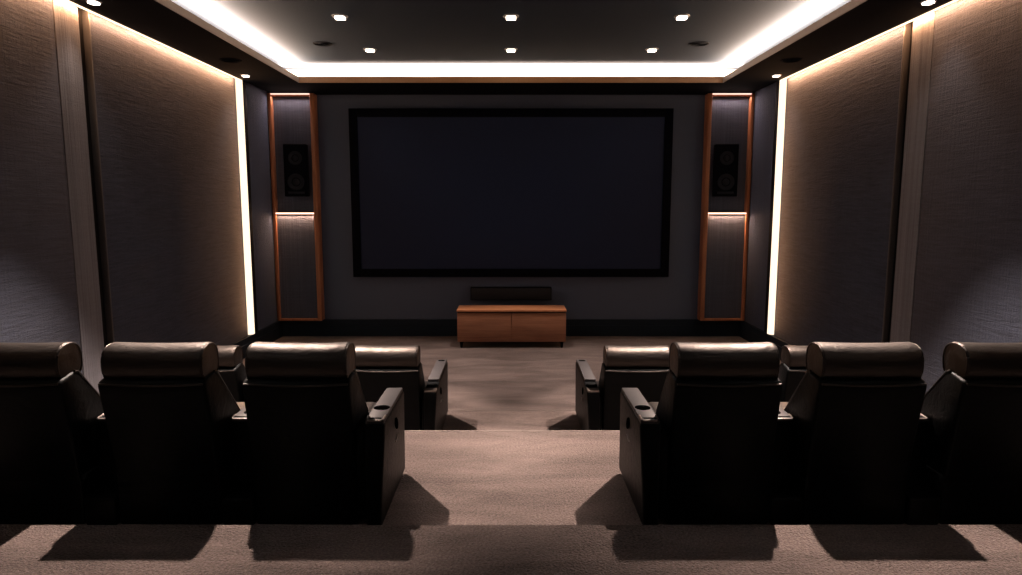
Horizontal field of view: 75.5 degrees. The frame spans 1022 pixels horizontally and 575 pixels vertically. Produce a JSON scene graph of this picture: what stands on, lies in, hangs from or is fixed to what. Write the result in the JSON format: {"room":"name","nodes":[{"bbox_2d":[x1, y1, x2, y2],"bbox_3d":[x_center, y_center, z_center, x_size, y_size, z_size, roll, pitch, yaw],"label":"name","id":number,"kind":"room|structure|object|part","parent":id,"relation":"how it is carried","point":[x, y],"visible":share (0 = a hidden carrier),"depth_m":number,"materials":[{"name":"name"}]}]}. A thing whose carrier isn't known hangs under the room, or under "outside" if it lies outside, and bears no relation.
{"room":"home theater","nodes":[
{"label":"home theater","id":0,"kind":"room"},
{"bbox_2d":[0,336,1021,574],"bbox_3d":[0.000,1.444,4.920,8.420,0.900,14.600,0,7,0],"label":"floor","id":1,"kind":"structure","parent":0,"point":[463,503],"depth_m":3.25,"materials":[{"name":"carpet"}]},
{"bbox_2d":[0,342,120,524],"bbox_3d":[-2.671,0.775,4.046,0.905,1.047,0.997,0,7,0],"label":"recliner","id":2,"kind":"object","parent":1,"relation":"on","point":[57,463],"visible":0.69,"depth_m":3.67,"materials":[{"name":"black leather"}]},
{"bbox_3d":[-2.694,0.829,3.797,0.580,0.761,0.470,0,7,0],"label":"backrest","id":3,"kind":"part","parent":2,"relation":"part of","materials":[{"name":"black leather"}]},
{"bbox_3d":[-2.308,0.741,3.986,0.168,0.024,0.376,0,7,0],"label":"plate","id":4,"kind":"part","parent":2,"relation":"part of","materials":[{"name":"grey"}]},
{"bbox_3d":[-2.308,1.022,4.050,0.180,0.555,0.740,0,7,0],"label":"armrest","id":5,"kind":"part","parent":2,"relation":"part of","materials":[{"name":"black leather"}]},
{"bbox_2d":[98,342,256,524],"bbox_3d":[-1.829,0.774,4.047,0.766,1.047,0.994,0,7,0],"label":"recliner","id":6,"kind":"object","parent":1,"relation":"on","point":[179,437],"visible":0.83,"depth_m":3.65,"materials":[{"name":"black leather"}]},
{"bbox_3d":[-1.922,0.829,3.797,0.580,0.761,0.470,0,7,0],"label":"backrest","id":7,"kind":"part","parent":6,"relation":"part of","materials":[{"name":"black leather"}]},
{"bbox_3d":[-1.536,0.741,3.986,0.168,0.024,0.376,0,7,0],"label":"plate","id":8,"kind":"part","parent":6,"relation":"part of","materials":[{"name":"grey"}]},
{"bbox_3d":[-1.536,1.022,4.050,0.180,0.555,0.740,0,7,0],"label":"armrest","id":9,"kind":"part","parent":6,"relation":"part of","materials":[{"name":"black leather"}]},
{"bbox_3d":[-1.922,0.892,4.225,0.520,0.170,0.600,0,7,0],"label":"seat","id":10,"kind":"part","parent":6,"relation":"part of","materials":[{"name":"black leather"}]},
{"bbox_2d":[217,345,246,401],"bbox_3d":[-2.714,0.971,6.554,0.950,1.047,1.380,0,7,0],"label":"recliner","id":11,"kind":"object","parent":1,"relation":"on","point":[231,369],"visible":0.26,"depth_m":5.88,"materials":[{"name":"black leather"}]},
{"bbox_3d":[-2.739,1.050,6.113,0.609,0.761,0.470,0,7,0],"label":"backrest","id":12,"kind":"part","parent":11,"relation":"part of","materials":[{"name":"black leather"}]},
{"bbox_2d":[242,342,404,524],"bbox_3d":[-1.051,0.775,4.046,0.778,1.047,0.997,0,7,0],"label":"recliner","id":13,"kind":"object","parent":1,"relation":"on","point":[322,453],"visible":0.98,"depth_m":3.62,"materials":[{"name":"black leather"}]},
{"bbox_3d":[-1.150,0.829,3.797,0.580,0.761,0.470,0,7,0],"label":"backrest","id":14,"kind":"part","parent":13,"relation":"part of","materials":[{"name":"black leather"}]},
{"bbox_3d":[-0.825,1.015,3.929,0.068,0.520,0.500,0,7,0],"label":"panel","id":15,"kind":"part","parent":13,"relation":"part of","materials":[{"name":"black leather"}]},
{"bbox_3d":[-1.150,0.892,4.225,0.520,0.170,0.600,0,7,0],"label":"seat","id":16,"kind":"part","parent":13,"relation":"part of","materials":[{"name":"black leather"}]},
{"bbox_3d":[-0.733,0.682,3.853,0.102,0.024,0.626,0,7,0],"label":"plate","id":17,"kind":"part","parent":13,"relation":"part of","materials":[{"name":"grey"}]},
{"bbox_3d":[-0.733,0.976,3.994,0.114,0.600,0.840,0,7,0],"label":"armrest","id":18,"kind":"part","parent":13,"relation":"part of","materials":[{"name":"black leather"}]},
{"bbox_2d":[355,345,447,429],"bbox_3d":[-1.032,0.971,6.554,0.775,1.047,1.380,0,7,0],"label":"recliner","id":19,"kind":"object","parent":1,"relation":"on","point":[378,368],"visible":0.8,"depth_m":5.88,"materials":[{"name":"black leather"}]},
{"bbox_3d":[-1.115,1.050,6.113,0.609,0.761,0.470,0,7,0],"label":"backrest","id":20,"kind":"part","parent":19,"relation":"part of","materials":[{"name":"black leather"}]},
{"bbox_3d":[-0.794,1.236,6.245,0.032,0.520,0.500,0,7,0],"label":"panel","id":21,"kind":"part","parent":19,"relation":"part of","materials":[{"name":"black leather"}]},
{"bbox_3d":[-0.718,1.139,6.575,0.118,0.650,1.380,0,7,0],"label":"armrest","id":22,"kind":"part","parent":19,"relation":"part of","materials":[{"name":"black leather"}]},
{"bbox_3d":[-0.718,0.810,6.493,0.105,0.026,0.780,0,7,0],"label":"plate","id":23,"kind":"part","parent":19,"relation":"part of","materials":[{"name":"grey"}]},
{"bbox_2d":[448,410,574,410],"bbox_3d":[0.000,1.391,7.445,8.340,0.016,0.028,0,7,0],"label":"trim","id":24,"kind":"structure","parent":1,"relation":"attached to","point":[448,410],"depth_m":7.43,"materials":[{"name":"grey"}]},
{"bbox_2d":[457,305,566,347],"bbox_3d":[0.010,0.663,11.289,1.830,0.650,0.537,0,7,0],"label":"media cabinet","id":25,"kind":"object","parent":1,"relation":"on","point":[475,323],"visible":1,"depth_m":11.03,"materials":[{"name":"brown wood"}]},
{"bbox_3d":[-0.448,0.667,11.040,0.899,0.485,0.022,0,7,0],"label":"door","id":26,"kind":"part","parent":25,"relation":"part of","materials":[{"name":"brown wood"}]},
{"bbox_3d":[0.010,0.420,11.021,1.800,0.030,0.018,0,7,0],"label":"shadow rail","id":27,"kind":"part","parent":25,"relation":"part of","materials":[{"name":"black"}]},
{"bbox_3d":[0.468,0.667,11.040,0.899,0.485,0.022,0,7,0],"label":"door","id":28,"kind":"part","parent":25,"relation":"part of","materials":[{"name":"brown wood"}]},
{"bbox_2d":[405,430,619,431],"bbox_3d":[0.000,1.152,5.268,8.340,0.016,0.028,0,7,0],"label":"trim","id":29,"kind":"structure","parent":1,"relation":"attached to","point":[405,430],"depth_m":5.26,"materials":[{"name":"grey"}]},
{"bbox_2d":[575,345,669,429],"bbox_3d":[1.047,0.971,6.554,0.775,1.047,1.380,0,7,0],"label":"recliner","id":30,"kind":"object","parent":1,"relation":"on","point":[644,368],"visible":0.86,"depth_m":5.88,"materials":[{"name":"black leather"}]},
{"bbox_3d":[0.733,0.810,6.493,0.105,0.026,0.780,0,7,0],"label":"plate","id":31,"kind":"part","parent":30,"relation":"part of","materials":[{"name":"grey"}]},
{"bbox_3d":[0.733,1.139,6.575,0.118,0.650,1.380,0,7,0],"label":"armrest","id":32,"kind":"part","parent":30,"relation":"part of","materials":[{"name":"black leather"}]},
{"bbox_3d":[0.809,1.236,6.245,0.032,0.520,0.500,0,7,0],"label":"panel","id":33,"kind":"part","parent":30,"relation":"part of","materials":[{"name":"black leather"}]},
{"bbox_3d":[1.130,1.050,6.113,0.609,0.761,0.470,0,7,0],"label":"backrest","id":34,"kind":"part","parent":30,"relation":"part of","materials":[{"name":"black leather"}]},
{"bbox_2d":[619,342,781,524],"bbox_3d":[1.066,0.775,4.046,0.778,1.047,0.997,0,7,0],"label":"recliner","id":35,"kind":"object","parent":1,"relation":"on","point":[701,453],"visible":0.99,"depth_m":3.62,"materials":[{"name":"black leather"}]},
{"bbox_3d":[0.748,0.976,3.994,0.114,0.600,0.840,0,7,0],"label":"armrest","id":36,"kind":"part","parent":35,"relation":"part of","materials":[{"name":"black leather"}]},
{"bbox_3d":[0.748,0.682,3.853,0.102,0.024,0.626,0,7,0],"label":"plate","id":37,"kind":"part","parent":35,"relation":"part of","materials":[{"name":"grey"}]},
{"bbox_3d":[1.165,0.892,4.225,0.520,0.170,0.600,0,7,0],"label":"seat","id":38,"kind":"part","parent":35,"relation":"part of","materials":[{"name":"black leather"}]},
{"bbox_3d":[0.840,1.015,3.929,0.068,0.520,0.500,0,7,0],"label":"panel","id":39,"kind":"part","parent":35,"relation":"part of","materials":[{"name":"black leather"}]},
{"bbox_3d":[1.165,0.829,3.797,0.580,0.761,0.470,0,7,0],"label":"backrest","id":40,"kind":"part","parent":35,"relation":"part of","materials":[{"name":"black leather"}]},
{"bbox_2d":[778,345,807,401],"bbox_3d":[2.729,0.971,6.554,0.950,1.047,1.380,0,7,0],"label":"recliner","id":41,"kind":"object","parent":1,"relation":"on","point":[792,369],"visible":0.22,"depth_m":5.87,"materials":[{"name":"black leather"}]},
{"bbox_3d":[2.754,1.050,6.113,0.609,0.761,0.470,0,7,0],"label":"backrest","id":42,"kind":"part","parent":41,"relation":"part of","materials":[{"name":"black leather"}]},
{"bbox_2d":[767,342,926,524],"bbox_3d":[1.844,0.774,4.047,0.766,1.047,0.994,0,7,0],"label":"recliner","id":43,"kind":"object","parent":1,"relation":"on","point":[844,440],"visible":0.86,"depth_m":3.65,"materials":[{"name":"black leather"}]},
{"bbox_3d":[1.937,0.892,4.225,0.520,0.170,0.600,0,7,0],"label":"seat","id":44,"kind":"part","parent":43,"relation":"part of","materials":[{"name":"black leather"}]},
{"bbox_3d":[1.551,1.022,4.050,0.180,0.555,0.740,0,7,0],"label":"armrest","id":45,"kind":"part","parent":43,"relation":"part of","materials":[{"name":"black leather"}]},
{"bbox_3d":[1.551,0.741,3.986,0.168,0.024,0.376,0,7,0],"label":"plate","id":46,"kind":"part","parent":43,"relation":"part of","materials":[{"name":"grey"}]},
{"bbox_3d":[1.937,0.829,3.797,0.580,0.761,0.470,0,7,0],"label":"backrest","id":47,"kind":"part","parent":43,"relation":"part of","materials":[{"name":"black leather"}]},
{"bbox_2d":[904,342,1021,524],"bbox_3d":[2.686,0.775,4.046,0.905,1.047,0.997,0,7,0],"label":"recliner","id":48,"kind":"object","parent":1,"relation":"on","point":[965,466],"visible":0.73,"depth_m":3.67,"materials":[{"name":"black leather"}]},
{"bbox_3d":[2.323,1.022,4.050,0.180,0.555,0.740,0,7,0],"label":"armrest","id":49,"kind":"part","parent":48,"relation":"part of","materials":[{"name":"black leather"}]},
{"bbox_3d":[2.323,0.741,3.986,0.168,0.024,0.376,0,7,0],"label":"plate","id":50,"kind":"part","parent":48,"relation":"part of","materials":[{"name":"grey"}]},
{"bbox_3d":[2.709,0.829,3.797,0.580,0.761,0.470,0,7,0],"label":"backrest","id":51,"kind":"part","parent":48,"relation":"part of","materials":[{"name":"black leather"}]},
{"bbox_2d":[171,0,850,68],"bbox_3d":[0.000,-2.951,4.314,8.760,0.128,14.700,0,7,0],"label":"ceiling","id":52,"kind":"structure","parent":0,"point":[405,34],"depth_m":9.01,"materials":[{"name":"paint"}]},
{"bbox_2d":[313,41,331,45],"bbox_3d":[-2.750,-3.552,9.630,0.280,0.012,0.280,0,7,0],"label":"ceiling speaker","id":53,"kind":"object","parent":52,"relation":"attached to","point":[318,43],"visible":1,"depth_m":9.59,"materials":[{"name":"paint"}]},
{"bbox_2d":[332,14,347,19],"bbox_3d":[-2.130,-3.365,8.223,0.200,0.036,0.200,0,7,0],"label":"recessed light","id":54,"kind":"object","parent":52,"relation":"in","point":[336,16],"visible":1,"depth_m":8.17,"materials":[{"name":"grey plastic"}]},
{"bbox_2d":[363,48,376,51],"bbox_3d":[-2.130,-3.586,9.969,0.200,0.036,0.200,0,7,0],"label":"recessed light","id":55,"kind":"object","parent":52,"relation":"in","point":[365,49],"visible":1,"depth_m":9.94,"materials":[{"name":"grey"}]},
{"bbox_2d":[503,14,518,19],"bbox_3d":[0.000,-3.365,8.223,0.200,0.036,0.200,0,7,0],"label":"recessed light","id":56,"kind":"object","parent":52,"relation":"in","point":[507,16],"visible":1,"depth_m":8.17,"materials":[{"name":"grey"}]},
{"bbox_2d":[505,48,516,51],"bbox_3d":[0.000,-3.586,9.969,0.200,0.036,0.200,0,7,0],"label":"recessed light","id":57,"kind":"object","parent":52,"relation":"in","point":[506,49],"visible":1,"depth_m":9.94,"materials":[{"name":"grey"}]},
{"bbox_2d":[645,48,658,51],"bbox_3d":[2.130,-3.586,9.969,0.200,0.036,0.200,0,7,0],"label":"recessed light","id":58,"kind":"object","parent":52,"relation":"in","point":[646,49],"visible":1,"depth_m":9.94,"materials":[{"name":"grey"}]},
{"bbox_2d":[674,14,689,19],"bbox_3d":[2.130,-3.365,8.223,0.200,0.036,0.200,0,7,0],"label":"recessed light","id":59,"kind":"object","parent":52,"relation":"in","point":[679,16],"visible":1,"depth_m":8.17,"materials":[{"name":"grey plastic"}]},
{"bbox_2d":[690,41,708,45],"bbox_3d":[2.750,-3.552,9.630,0.280,0.012,0.280,0,7,0],"label":"ceiling speaker","id":60,"kind":"object","parent":52,"relation":"attached to","point":[699,43],"visible":1,"depth_m":9.59,"materials":[{"name":"paint"}]},
{"bbox_2d":[317,95,704,318],"bbox_3d":[0.000,-1.501,11.865,8.620,4.800,0.120,0,7,0],"label":"wall","id":61,"kind":"structure","parent":0,"point":[346,296],"depth_m":11.91,"materials":[{"name":"paint"}]},
{"bbox_2d":[85,0,101,4],"bbox_3d":[-3.940,-2.692,6.231,0.140,0.025,0.140,0,7,0],"label":"recessed light","id":62,"kind":"object","parent":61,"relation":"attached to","point":[92,2],"visible":1,"depth_m":6.22,"materials":[{"name":"grey"}]},
{"bbox_2d":[64,0,237,78],"bbox_3d":[-4.172,-2.386,3.680,0.035,0.030,12.900,0,7,0],"label":"light strip","id":63,"kind":"object","parent":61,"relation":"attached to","point":[68,1],"visible":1,"depth_m":7.43,"materials":[{"name":"white plastic"}]},
{"bbox_2d":[219,58,241,62],"bbox_3d":[-3.730,-3.019,8.780,0.280,0.012,0.280,0,7,0],"label":"ceiling speaker","id":64,"kind":"object","parent":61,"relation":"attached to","point":[229,60],"visible":1,"depth_m":8.77,"materials":[{"name":"paint"}]},
{"bbox_2d":[267,93,324,320],"bbox_3d":[-3.800,-1.387,11.716,0.800,3.980,0.203,0,7,0],"label":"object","id":65,"kind":"object","parent":61,"relation":"attached to","point":[293,117],"visible":1,"depth_m":11.71,"materials":[{"name":"brown wood"}]},
{"bbox_3d":[-4.173,-1.387,11.718,0.055,3.980,0.199,0,7,0],"label":"post","id":66,"kind":"part","parent":65,"relation":"part of","materials":[{"name":"orange wood"}]},
{"bbox_3d":[-3.800,-3.340,11.481,0.680,0.045,0.179,0,7,0],"label":"rail","id":67,"kind":"part","parent":65,"relation":"part of","materials":[{"name":"orange wood"}]},
{"bbox_3d":[-3.810,-2.334,11.654,0.670,1.995,0.089,0,7,0],"label":"panel","id":68,"kind":"part","parent":65,"relation":"part of","materials":[{"name":"fabric"}]},
{"bbox_2d":[276,212,313,214],"bbox_3d":[-3.800,-1.318,11.734,0.690,0.040,0.184,0,7,0],"label":"light strip","id":69,"kind":"object","parent":65,"relation":"attached to","point":[277,213],"depth_m":11.64,"materials":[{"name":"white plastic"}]},
{"bbox_2d":[283,144,309,196],"bbox_3d":[-3.751,-2.045,11.539,0.400,0.900,0.182,-1,7,-6],"label":"loudspeaker","id":70,"kind":"object","parent":65,"relation":"attached to","point":[295,156],"visible":1,"depth_m":11.47,"materials":[{"name":"black"}]},
{"bbox_3d":[-3.810,-0.378,11.871,0.670,1.860,0.149,0,7,0],"label":"panel","id":71,"kind":"part","parent":65,"relation":"part of","materials":[{"name":"fabric"}]},
{"bbox_3d":[-3.800,0.567,11.968,0.680,0.040,0.194,0,7,0],"label":"rail","id":72,"kind":"part","parent":65,"relation":"part of","materials":[{"name":"brown wood"}]},
{"bbox_3d":[-3.438,-1.387,11.718,0.075,3.980,0.199,0,7,0],"label":"post","id":73,"kind":"part","parent":65,"relation":"part of","materials":[{"name":"brown wood"}]},
{"bbox_2d":[348,108,673,276],"bbox_3d":[0.000,-1.659,11.719,5.660,2.950,0.130,0,7,0],"label":"projection screen","id":74,"kind":"object","parent":61,"relation":"attached to","point":[436,192],"visible":1,"depth_m":11.68,"materials":[{"name":"black"}]},
{"bbox_2d":[69,0,952,94],"bbox_3d":[0.000,-2.493,4.372,8.418,0.050,14.500,0,7,0],"label":"soffit","id":75,"kind":"structure","parent":61,"relation":"attached to","point":[150,18],"depth_m":8.63,"materials":[{"name":"paint"}]},
{"bbox_2d":[282,319,739,335],"bbox_3d":[0.000,0.736,12.073,8.420,0.310,0.030,0,7,0],"label":"baseboard","id":76,"kind":"structure","parent":61,"relation":"attached to","point":[326,327],"depth_m":12.06,"materials":[{"name":"paint"}]},
{"bbox_2d":[286,69,735,75],"bbox_3d":[0.000,-2.703,4.345,8.270,0.372,14.500,0,7,0],"label":"light strip","id":77,"kind":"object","parent":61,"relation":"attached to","point":[298,72],"depth_m":11.48,"materials":[{"name":"paint"}]},
{"bbox_2d":[155,0,866,82],"bbox_3d":[0.000,-2.455,3.832,6.820,0.101,13.420,0,7,0],"label":"trim","id":78,"kind":"structure","parent":61,"relation":"attached to","point":[169,4],"depth_m":8.04,"materials":[{"name":"paint"}]},
{"bbox_2d":[470,287,551,299],"bbox_3d":[0.000,0.107,11.941,1.460,0.230,0.123,0,7,0],"label":"speaker","id":79,"kind":"object","parent":61,"relation":"attached to","point":[477,293],"visible":1,"depth_m":11.88},
{"bbox_2d":[299,77,722,82],"bbox_3d":[0.000,-3.286,10.444,6.696,0.091,0.032,0,7,0],"label":"trim","id":80,"kind":"structure","parent":61,"relation":"attached to","point":[301,79],"depth_m":10.43,"materials":[{"name":"beige paint"}]},
{"bbox_2d":[697,93,754,320],"bbox_3d":[3.800,-1.387,11.716,0.800,3.980,0.203,0,7,0],"label":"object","id":81,"kind":"object","parent":61,"relation":"attached to","point":[728,117],"visible":1,"depth_m":11.71,"materials":[{"name":"brown wood"}]},
{"bbox_3d":[3.438,-1.387,11.718,0.075,3.980,0.199,0,7,0],"label":"post","id":82,"kind":"part","parent":81,"relation":"part of","materials":[{"name":"brown wood"}]},
{"bbox_3d":[3.800,0.567,11.968,0.680,0.040,0.194,0,7,0],"label":"rail","id":83,"kind":"part","parent":81,"relation":"part of","materials":[{"name":"brown wood"}]},
{"bbox_3d":[3.810,-0.378,11.871,0.670,1.860,0.149,0,7,0],"label":"panel","id":84,"kind":"part","parent":81,"relation":"part of","materials":[{"name":"fabric"}]},
{"bbox_2d":[712,144,738,196],"bbox_3d":[3.751,-2.045,11.539,0.400,0.900,0.182,1,7,6],"label":"loudspeaker","id":85,"kind":"object","parent":81,"relation":"attached to","point":[726,156],"visible":1,"depth_m":11.47,"materials":[{"name":"black plastic"}]},
{"bbox_2d":[708,212,745,214],"bbox_3d":[3.800,-1.318,11.734,0.690,0.040,0.184,0,7,0],"label":"light strip","id":86,"kind":"object","parent":81,"relation":"attached to","point":[709,213],"depth_m":11.64,"materials":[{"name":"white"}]},
{"bbox_3d":[3.810,-2.334,11.654,0.670,1.995,0.089,0,7,0],"label":"panel","id":87,"kind":"part","parent":81,"relation":"part of","materials":[{"name":"fabric"}]},
{"bbox_3d":[3.800,-3.340,11.481,0.680,0.045,0.179,0,7,0],"label":"rail","id":88,"kind":"part","parent":81,"relation":"part of","materials":[{"name":"brown wood"}]},
{"bbox_3d":[4.173,-1.387,11.718,0.055,3.980,0.199,0,7,0],"label":"post","id":89,"kind":"part","parent":81,"relation":"part of","materials":[{"name":"brown wood"}]},
{"bbox_2d":[784,0,957,78],"bbox_3d":[4.172,-2.386,3.680,0.035,0.030,12.900,0,7,0],"label":"light strip","id":90,"kind":"object","parent":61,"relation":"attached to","point":[953,1],"visible":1,"depth_m":7.44,"materials":[{"name":"white plastic"}]},
{"bbox_2d":[780,58,802,62],"bbox_3d":[3.730,-3.019,8.780,0.280,0.012,0.280,0,7,0],"label":"ceiling speaker","id":91,"kind":"object","parent":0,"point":[788,60],"visible":1,"depth_m":8.77,"materials":[{"name":"paint"}]},
{"bbox_2d":[920,0,936,4],"bbox_3d":[3.940,-2.692,6.231,0.140,0.025,0.140,0,7,0],"label":"recessed light","id":92,"kind":"object","parent":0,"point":[924,2],"visible":1,"depth_m":6.22,"materials":[{"name":"grey"}]},
{"bbox_3d":[-4.340,-0.584,4.613,0.120,4.800,14.500,0,7,0],"label":"wall","id":93,"kind":"structure","parent":0,"visible":0},
{"bbox_2d":[0,0,82,373],"bbox_3d":[-4.245,-0.152,1.876,0.069,4.030,8.920,0,7,0],"label":"acoustic panel","id":94,"kind":"object","parent":93,"relation":"attached to","point":[38,300],"visible":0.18,"depth_m":5.82,"materials":[{"name":"fabric"}]},
{"bbox_2d":[52,0,103,392],"bbox_3d":[-4.237,-0.735,6.484,0.083,4.030,0.350,0,7,0],"label":"wall pilaster","id":95,"kind":"object","parent":93,"relation":"attached to","point":[65,14],"visible":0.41,"depth_m":6.43,"materials":[{"name":"grey paint"}]},
{"bbox_2d":[77,7,107,347],"bbox_3d":[-4.270,-0.889,6.711,0.020,4.280,0.140,0,7,0],"label":"trim","id":96,"kind":"structure","parent":93,"relation":"attached to","point":[79,9],"depth_m":6.72,"materials":[{"name":"black"}]},
{"bbox_2d":[81,9,114,343],"bbox_3d":[-4.237,-0.860,6.795,0.085,4.200,0.022,0,7,0],"label":"trim","id":97,"kind":"structure","parent":93,"relation":"attached to","point":[85,14],"depth_m":6.75,"materials":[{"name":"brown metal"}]},
{"bbox_2d":[89,12,247,345],"bbox_3d":[-4.245,-0.999,8.572,0.069,4.030,3.540,0,7,0],"label":"acoustic panel","id":98,"kind":"object","parent":93,"relation":"attached to","point":[168,130],"visible":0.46,"depth_m":8.14,"materials":[{"name":"fabric"}]},
{"bbox_2d":[235,78,257,334],"bbox_3d":[-4.221,-1.334,10.503,0.115,4.190,0.265,0,7,0],"label":"light strip","id":99,"kind":"object","parent":93,"relation":"attached to","point":[240,85],"visible":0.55,"depth_m":10.46,"materials":[{"name":"white plastic"}]},
{"bbox_2d":[231,321,282,358],"bbox_3d":[-4.228,1.254,4.830,0.105,1.100,14.470,0,7,0],"label":"baseboard","id":100,"kind":"structure","parent":93,"relation":"attached to","point":[274,331],"depth_m":11.18,"materials":[{"name":"paint"}]},
{"bbox_2d":[246,82,277,330],"bbox_3d":[-4.245,-1.335,11.226,0.069,4.030,1.130,0,7,0],"label":"acoustic panel","id":101,"kind":"object","parent":93,"relation":"attached to","point":[257,99],"visible":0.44,"depth_m":11.18,"materials":[{"name":"fabric"}]},
{"bbox_3d":[4.340,-0.584,4.613,0.120,4.800,14.500,0,7,0],"label":"wall","id":102,"kind":"structure","parent":0,"visible":0},
{"bbox_2d":[744,82,775,330],"bbox_3d":[4.245,-1.335,11.226,0.069,4.030,1.130,0,7,0],"label":"acoustic panel","id":103,"kind":"object","parent":102,"relation":"attached to","point":[764,99],"visible":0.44,"depth_m":11.14,"materials":[{"name":"fabric"}]},
{"bbox_2d":[739,321,790,357],"bbox_3d":[4.228,1.254,4.830,0.105,1.100,14.470,0,7,0],"label":"baseboard","id":104,"kind":"structure","parent":102,"relation":"attached to","point":[747,331],"depth_m":11.22,"materials":[{"name":"paint"}]},
{"bbox_2d":[764,78,786,334],"bbox_3d":[4.221,-1.334,10.503,0.115,4.190,0.265,0,7,0],"label":"light strip","id":105,"kind":"object","parent":102,"relation":"attached to","point":[781,85],"visible":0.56,"depth_m":10.46,"materials":[{"name":"white plastic"}]},
{"bbox_2d":[774,25,903,345],"bbox_3d":[4.245,-1.029,8.810,0.069,4.030,3.060,0,7,0],"label":"acoustic panel","id":106,"kind":"object","parent":102,"relation":"attached to","point":[841,111],"visible":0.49,"depth_m":8.51,"materials":[{"name":"fabric"}]},
{"bbox_2d":[881,22,911,342],"bbox_3d":[4.237,-0.920,7.271,0.085,4.200,0.022,0,7,0],"label":"trim","id":107,"kind":"structure","parent":102,"relation":"attached to","point":[907,28],"depth_m":7.23,"materials":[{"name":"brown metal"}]},
{"bbox_2d":[888,21,912,341],"bbox_3d":[4.270,-0.951,7.198,0.020,4.280,0.120,0,7,0],"label":"trim","id":108,"kind":"structure","parent":102,"relation":"attached to","point":[912,21],"depth_m":7.22,"materials":[{"name":"black"}]},
{"bbox_2d":[890,11,935,341],"bbox_3d":[4.237,-0.797,6.980,0.083,4.030,0.350,0,7,0],"label":"wall pilaster","id":109,"kind":"object","parent":102,"relation":"attached to","point":[923,27],"visible":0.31,"depth_m":6.91,"materials":[{"name":"grey paint"}]},
{"bbox_2d":[910,0,1021,393],"bbox_3d":[4.245,-0.183,2.124,0.069,4.030,9.420,0,7,0],"label":"acoustic panel","id":110,"kind":"object","parent":102,"relation":"attached to","point":[968,288],"visible":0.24,"depth_m":6.01,"materials":[{"name":"fabric"}]}
]}

